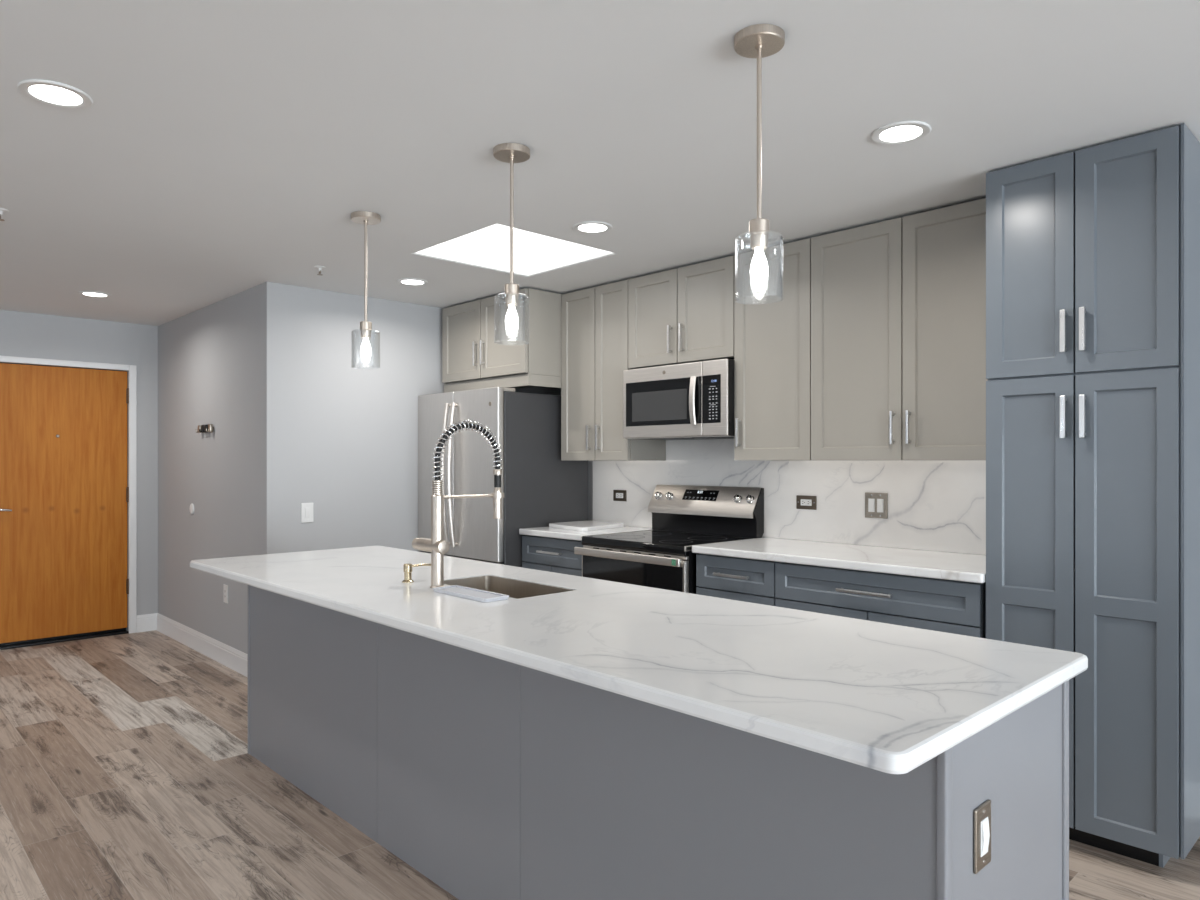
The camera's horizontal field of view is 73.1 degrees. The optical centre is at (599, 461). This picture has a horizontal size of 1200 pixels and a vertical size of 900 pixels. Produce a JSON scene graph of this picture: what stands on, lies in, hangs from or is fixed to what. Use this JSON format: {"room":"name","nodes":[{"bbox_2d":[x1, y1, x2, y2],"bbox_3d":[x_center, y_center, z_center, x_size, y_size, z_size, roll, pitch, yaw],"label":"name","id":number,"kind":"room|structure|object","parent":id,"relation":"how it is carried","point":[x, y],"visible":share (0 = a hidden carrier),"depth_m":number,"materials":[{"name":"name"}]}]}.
{"room":"kitchen","nodes":[
{"label":"kitchen","id":0,"kind":"room"},
{"bbox_2d":[0,310,157,630],"bbox_3d":[-5.744,0.134,4.514,6.212,2.436,0.150,0,0,-44],"label":"wall","id":1,"kind":"structure","parent":0,"point":[22,334],"depth_m":6.36,"materials":[{"name":"paint"}]},
{"bbox_2d":[0,363,128,642],"bbox_3d":[-4.026,0.301,6.051,0.942,2.012,0.113,0,0,-44],"label":"door","id":2,"kind":"structure","parent":1,"relation":"in","point":[64,491],"depth_m":6.07,"materials":[{"name":"brown wood"}]},
{"bbox_2d":[0,363,128,649],"bbox_3d":[-4.069,0.321,6.073,0.922,2.063,0.104,0,0,-44],"label":"threshold","id":3,"kind":"object","parent":1,"relation":"attached to","point":[18,644],"visible":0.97,"depth_m":6.08,"materials":[{"name":"black metal"}]},
{"bbox_2d":[0,355,136,633],"bbox_3d":[-4.030,0.298,6.032,1.028,2.108,0.016,0,0,-44],"label":"door frame","id":4,"kind":"structure","parent":1,"relation":"attached to","point":[132,369],"depth_m":6.36,"materials":[{"name":"white wood"}]},
{"bbox_2d":[137,613,156,632],"bbox_3d":[-5.686,1.285,4.454,5.912,0.134,0.016,0,0,-44],"label":"baseboard","id":5,"kind":"structure","parent":1,"relation":"attached to","point":[146,622],"depth_m":6.43,"materials":[{"name":"white wood"}]},
{"bbox_2d":[158,286,256,653],"bbox_3d":[-2.830,0.134,5.850,0.150,2.436,2.235,0,0,-44],"label":"wall","id":6,"kind":"structure","parent":0,"point":[207,356],"depth_m":5.66,"materials":[{"name":"paint"}]},
{"bbox_2d":[189,503,193,513],"bbox_3d":[-2.963,0.346,5.872,0.012,0.080,0.080,0,0,-44],"label":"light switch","id":7,"kind":"object","parent":6,"relation":"attached to","point":[191,508],"visible":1,"depth_m":5.86,"materials":[{"name":"white plastic"}]},
{"bbox_2d":[156,613,247,676],"bbox_3d":[-2.781,1.285,5.678,0.016,0.134,2.251,0,0,-44],"label":"baseboard","id":8,"kind":"structure","parent":6,"relation":"attached to","point":[230,657],"depth_m":5.65,"materials":[{"name":"white wood"}]},
{"bbox_2d":[195,424,213,432],"bbox_3d":[-2.748,-0.227,5.619,0.049,0.055,0.262,0,0,-44],"label":"wall bracket","id":9,"kind":"object","parent":6,"relation":"attached to","point":[208,427],"visible":1,"depth_m":5.59,"materials":[{"name":"silver metal"}]},
{"bbox_2d":[223,584,227,602],"bbox_3d":[-2.486,0.880,5.373,0.008,0.120,0.076,0,0,-44],"label":"wall outlet","id":10,"kind":"object","parent":6,"relation":"attached to","point":[225,587],"visible":1,"depth_m":5.36,"materials":[{"name":"white plastic"}]},
{"bbox_2d":[257,282,443,554],"bbox_3d":[-1.343,0.134,5.620,1.987,2.436,0.150,0,0,-44],"label":"wall","id":11,"kind":"structure","parent":0,"point":[335,436],"depth_m":5.19,"materials":[{"name":"paint"}]},
{"bbox_2d":[301,503,312,522],"bbox_3d":[-1.825,0.321,5.049,0.078,0.122,0.011,0,0,-44],"label":"light switch","id":12,"kind":"object","parent":11,"relation":"attached to","point":[306,508],"visible":1,"depth_m":5.04,"materials":[{"name":"white plastic"}]},
{"bbox_2d":[0,0,1199,325],"bbox_3d":[-0.696,-1.184,0.549,8.049,0.200,12.855,0,0,-44],"label":"ceiling","id":13,"kind":"structure","parent":0,"point":[223,149],"depth_m":2.62,"materials":[{"name":"paint"}]},
{"bbox_2d":[0,208,8,220],"bbox_3d":[-2.586,-1.062,3.489,0.060,0.045,0.060,0,0,-44],"label":"sprinkler","id":14,"kind":"object","parent":13,"relation":"attached to","point":[1,209],"visible":1,"depth_m":3.48,"materials":[{"name":"silver metal"}]},
{"bbox_2d":[17,79,92,108],"bbox_3d":[-1.606,-1.081,2.388,0.188,0.007,0.188,0,0,-44],"label":"recessed light","id":15,"kind":"object","parent":13,"relation":"in","point":[51,93],"visible":1,"depth_m":2.38,"materials":[{"name":"white plastic"}]},
{"bbox_2d":[78,291,111,297],"bbox_3d":[-3.272,-1.081,5.244,0.188,0.007,0.188,0,0,-44],"label":"recessed light","id":16,"kind":"object","parent":13,"relation":"in","point":[84,293],"visible":1,"depth_m":5.24,"materials":[{"name":"white plastic"}]},
{"bbox_2d":[314,266,325,275],"bbox_3d":[-1.563,-1.062,4.516,0.060,0.045,0.060,0,0,-44],"label":"sprinkler","id":17,"kind":"object","parent":13,"relation":"attached to","point":[318,267],"visible":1,"depth_m":4.51,"materials":[{"name":"white metal"}]},
{"bbox_2d":[351,211,380,367],"bbox_3d":[-1.033,-0.748,3.570,0.128,0.672,0.128,0,0,-44],"label":"pendant light","id":18,"kind":"object","parent":13,"relation":"hanging from","point":[366,218],"visible":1,"depth_m":3.56,"materials":[{"name":"white metal"}]},
{"bbox_2d":[397,278,427,285],"bbox_3d":[-1.131,-1.081,4.883,0.188,0.007,0.188,0,0,-44],"label":"recessed light","id":19,"kind":"object","parent":13,"relation":"in","point":[405,281],"visible":1,"depth_m":4.87,"materials":[{"name":"white plastic"}]},
{"bbox_2d":[493,143,529,342],"bbox_3d":[-0.307,-0.748,2.818,0.128,0.672,0.128,0,0,-44],"label":"pendant light","id":20,"kind":"object","parent":13,"relation":"hanging from","point":[511,153],"visible":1,"depth_m":2.81,"materials":[{"name":"white metal"}]},
{"bbox_2d":[413,223,615,276],"bbox_3d":[-0.446,-1.135,4.220,0.782,0.098,0.745,0,0,-44],"label":"skylight","id":21,"kind":"object","parent":13,"relation":"attached to","point":[488,247],"visible":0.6,"depth_m":4.22,"materials":[{"name":"white glass"}]},
{"bbox_2d":[572,221,612,233],"bbox_3d":[-0.034,-1.081,3.747,0.188,0.007,0.188,0,0,-44],"label":"recessed light","id":22,"kind":"object","parent":13,"relation":"in","point":[589,227],"visible":1,"depth_m":3.74,"materials":[{"name":"white plastic"}]},
{"bbox_2d":[734,24,784,299],"bbox_3d":[0.407,-0.748,2.069,0.128,0.672,0.128,0,0,-44],"label":"pendant light","id":23,"kind":"object","parent":13,"relation":"hanging from","point":[759,41],"visible":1,"depth_m":2.06,"materials":[{"name":"silver metal"}]},
{"bbox_2d":[871,121,930,144],"bbox_3d":[0.992,-1.081,2.670,0.188,0.007,0.188,0,0,-44],"label":"recessed light","id":24,"kind":"object","parent":13,"relation":"in","point":[904,132],"visible":1,"depth_m":2.66,"materials":[{"name":"white plastic"}]},
{"bbox_2d":[0,630,1199,899],"bbox_3d":[-0.696,1.402,0.549,8.049,0.100,12.855,0,0,-44],"label":"floor","id":25,"kind":"structure","parent":0,"point":[128,772],"depth_m":3.18,"materials":[{"name":"wood"}]},
{"bbox_2d":[418,387,587,566],"bbox_3d":[-0.693,0.449,5.490,0.828,1.806,0.925,0,0,-44],"label":"refrigerator","id":26,"kind":"object","parent":25,"relation":"on","point":[539,488],"visible":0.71,"depth_m":5.14,"materials":[{"name":"grey metal"}]},
{"bbox_2d":[522,535,582,576],"bbox_3d":[-0.073,0.904,5.031,0.659,0.896,0.571,0,0,-44],"label":"base cabinet","id":27,"kind":"object","parent":25,"relation":"on","point":[556,555],"visible":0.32,"depth_m":4.83,"materials":[{"name":"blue wood"}]},
{"bbox_2d":[519,526,658,540],"bbox_3d":[-0.069,0.436,5.020,0.632,0.036,0.607,0,0,-44],"label":"countertop","id":28,"kind":"structure","parent":27,"relation":"on","point":[549,532],"depth_m":4.85,"materials":[{"name":"stone"}]},
{"bbox_2d":[549,520,623,530],"bbox_3d":[-0.084,0.406,5.116,0.443,0.023,0.426,0,0,-44],"label":"stone offcut","id":29,"kind":"object","parent":28,"relation":"on","point":[588,525],"visible":1,"depth_m":5.05,"materials":[{"name":"stone"}]},
{"bbox_2d":[248,585,1068,899],"bbox_3d":[-0.266,0.912,2.811,0.691,0.879,3.235,0,0,-44],"label":"base cabinet","id":30,"kind":"object","parent":25,"relation":"on","point":[491,778],"visible":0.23,"depth_m":2.04,"materials":[{"name":"grey paint"}]},
{"bbox_2d":[190,546,1087,773],"bbox_3d":[-0.352,0.455,2.709,0.926,0.034,3.287,0,0,-44],"label":"countertop","id":31,"kind":"structure","parent":30,"relation":"on","point":[883,697],"depth_m":1.86,"materials":[{"name":"white stone"}]},
{"bbox_2d":[402,563,430,582],"bbox_3d":[-0.664,0.405,2.967,0.132,0.066,0.042,0,0,-44],"label":"soap dispenser","id":32,"kind":"object","parent":31,"relation":"on","point":[407,568],"visible":0.94,"depth_m":2.92,"materials":[{"name":"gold metal"}]},
{"bbox_2d":[412,420,503,587],"bbox_3d":[-0.505,0.145,2.937,0.308,0.585,0.181,0,0,-44],"label":"kitchen faucet","id":33,"kind":"object","parent":31,"relation":"on","point":[436,545],"visible":0.99,"depth_m":2.81,"materials":[{"name":"silver metal"}]},
{"bbox_2d":[433,585,508,601],"bbox_3d":[-0.426,0.432,2.647,0.096,0.012,0.304,0,0,-44],"label":"soap tray","id":34,"kind":"object","parent":31,"relation":"on","point":[454,590],"visible":1,"depth_m":2.63,"materials":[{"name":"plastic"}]},
{"bbox_2d":[444,575,573,598],"bbox_3d":[-0.346,0.566,2.852,0.255,0.252,0.510,0,0,-44],"label":"sink","id":35,"kind":"object","parent":31,"relation":"in","point":[517,589],"visible":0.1,"depth_m":3.02,"materials":[{"name":"metal"}]},
{"bbox_2d":[974,800,990,873],"bbox_3d":[0.720,0.704,1.518,0.072,0.118,0.011,0,0,-44],"label":"light switch","id":36,"kind":"object","parent":30,"relation":"attached to","point":[982,814],"visible":1,"depth_m":1.51,"materials":[{"name":"silver metal"}]},
{"bbox_2d":[574,485,763,593],"bbox_3d":[0.376,0.748,4.487,0.713,1.208,0.777,0,0,-44],"label":"range","id":37,"kind":"object","parent":25,"relation":"on","point":[663,558],"visible":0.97,"depth_m":4.46,"materials":[{"name":"black metal"}]},
{"bbox_2d":[581,530,752,555],"bbox_3d":[0.372,0.446,4.483,0.596,0.052,0.766,0,0,-44],"label":"cooktop","id":38,"kind":"object","parent":37,"relation":"in","point":[647,542],"depth_m":4.40,"materials":[{"name":"black glass"}]},
{"bbox_2d":[696,553,777,605],"bbox_3d":[0.851,0.904,4.061,0.659,0.896,0.457,0,0,-44],"label":"base cabinet","id":39,"kind":"object","parent":25,"relation":"on","point":[733,578],"visible":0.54,"depth_m":3.84,"materials":[{"name":"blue wood"}]},
{"bbox_2d":[775,562,985,638],"bbox_3d":[1.325,0.904,3.563,0.659,0.896,0.906,0,0,-44],"label":"base cabinet","id":40,"kind":"object","parent":25,"relation":"on","point":[942,605],"visible":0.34,"depth_m":3.30,"materials":[{"name":"blue wood"}]},
{"bbox_2d":[692,537,985,582],"bbox_3d":[1.163,0.436,3.727,0.632,0.036,1.403,0,0,-44],"label":"countertop","id":41,"kind":"structure","parent":40,"relation":"on","point":[909,562],"depth_m":3.59,"materials":[{"name":"stone"}]},
{"bbox_2d":[986,123,1199,867],"bbox_3d":[1.861,0.136,2.999,0.661,2.432,0.609,0,0,-44],"label":"pantry cabinet","id":42,"kind":"object","parent":25,"relation":"on","point":[1093,253],"visible":0.98,"depth_m":2.73,"materials":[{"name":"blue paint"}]},
{"bbox_2d":[515,387,977,554],"bbox_3d":[2.986,0.134,2.410,0.150,2.436,10.470,0,0,-44],"label":"wall","id":43,"kind":"structure","parent":0,"point":[538,390],"depth_m":5.51,"materials":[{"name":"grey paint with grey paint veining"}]},
{"bbox_2d":[442,288,561,392],"bbox_3d":[-0.568,-0.771,5.545,0.665,0.601,0.948,0,0,-44],"label":"upper cabinet","id":44,"kind":"object","parent":43,"relation":"attached to","point":[478,350],"visible":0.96,"depth_m":5.20,"materials":[{"name":"beige paint"}]},
{"bbox_2d":[561,280,665,459],"bbox_3d":[0.071,-0.538,5.081,0.380,1.067,0.599,0,0,-44],"label":"upper cabinet","id":45,"kind":"object","parent":43,"relation":"attached to","point":[594,321],"visible":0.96,"depth_m":4.96,"materials":[{"name":"beige paint"}]},
{"bbox_2d":[628,256,733,368],"bbox_3d":[0.544,-0.809,4.585,0.380,0.526,0.767,0,0,-44],"label":"upper cabinet","id":46,"kind":"object","parent":43,"relation":"attached to","point":[682,315],"visible":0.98,"depth_m":4.45,"materials":[{"name":"beige paint"}]},
{"bbox_2d":[623,359,733,439],"bbox_3d":[0.522,-0.328,4.548,0.420,0.401,0.753,0,0,-44],"label":"microwave","id":47,"kind":"object","parent":46,"relation":"attached to","point":[694,400],"visible":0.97,"depth_m":4.38,"materials":[{"name":"silver metal"}]},
{"bbox_2d":[734,238,810,459],"bbox_3d":[0.965,-0.538,4.144,0.380,1.067,0.450,0,0,-44],"label":"upper cabinet","id":48,"kind":"object","parent":43,"relation":"attached to","point":[772,333],"visible":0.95,"depth_m":4.03,"materials":[{"name":"beige paint"}]},
{"bbox_2d":[593,439,985,554],"bbox_3d":[0.919,0.145,4.454,0.018,0.546,2.790,0,0,-44],"label":"backsplash","id":49,"kind":"structure","parent":43,"relation":"attached to","point":[934,505],"depth_m":4.15,"materials":[{"name":"stone"}]},
{"bbox_2d":[613,490,626,500],"bbox_3d":[0.129,0.223,5.263,0.008,0.072,0.118,0,0,-44],"label":"wall outlet","id":50,"kind":"object","parent":49,"relation":"attached to","point":[618,495],"visible":1,"depth_m":5.26,"materials":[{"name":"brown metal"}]},
{"bbox_2d":[616,493,622,497],"bbox_3d":[0.127,0.223,5.261,0.004,0.033,0.066,0,0,-44],"label":"receptacle","id":51,"kind":"object","parent":50,"relation":"attached to","point":[618,495],"depth_m":5.26,"materials":[{"name":"white plastic"}]},
{"bbox_2d":[796,495,816,509],"bbox_3d":[1.085,0.217,4.259,0.008,0.072,0.120,0,0,-44],"label":"wall outlet","id":52,"kind":"object","parent":49,"relation":"attached to","point":[802,502],"visible":1,"depth_m":4.25,"materials":[{"name":"brown metal"}]},
{"bbox_2d":[801,499,811,505],"bbox_3d":[1.084,0.217,4.257,0.004,0.033,0.066,0,0,-44],"label":"receptacle","id":53,"kind":"object","parent":52,"relation":"attached to","point":[804,502],"depth_m":4.25,"materials":[{"name":"white plastic"}]},
{"bbox_2d":[865,492,887,518],"bbox_3d":[1.355,0.217,3.974,0.011,0.124,0.118,0,0,-44],"label":"light switch","id":54,"kind":"object","parent":49,"relation":"attached to","point":[876,504],"visible":1,"depth_m":3.97,"materials":[{"name":"silver metal"}]},
{"bbox_2d":[811,198,987,459],"bbox_3d":[1.435,-0.538,3.650,0.380,1.067,0.910,0,0,-44],"label":"upper cabinet","id":55,"kind":"object","parent":43,"relation":"attached to","point":[898,305],"visible":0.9,"depth_m":3.54,"materials":[{"name":"beige paint"}]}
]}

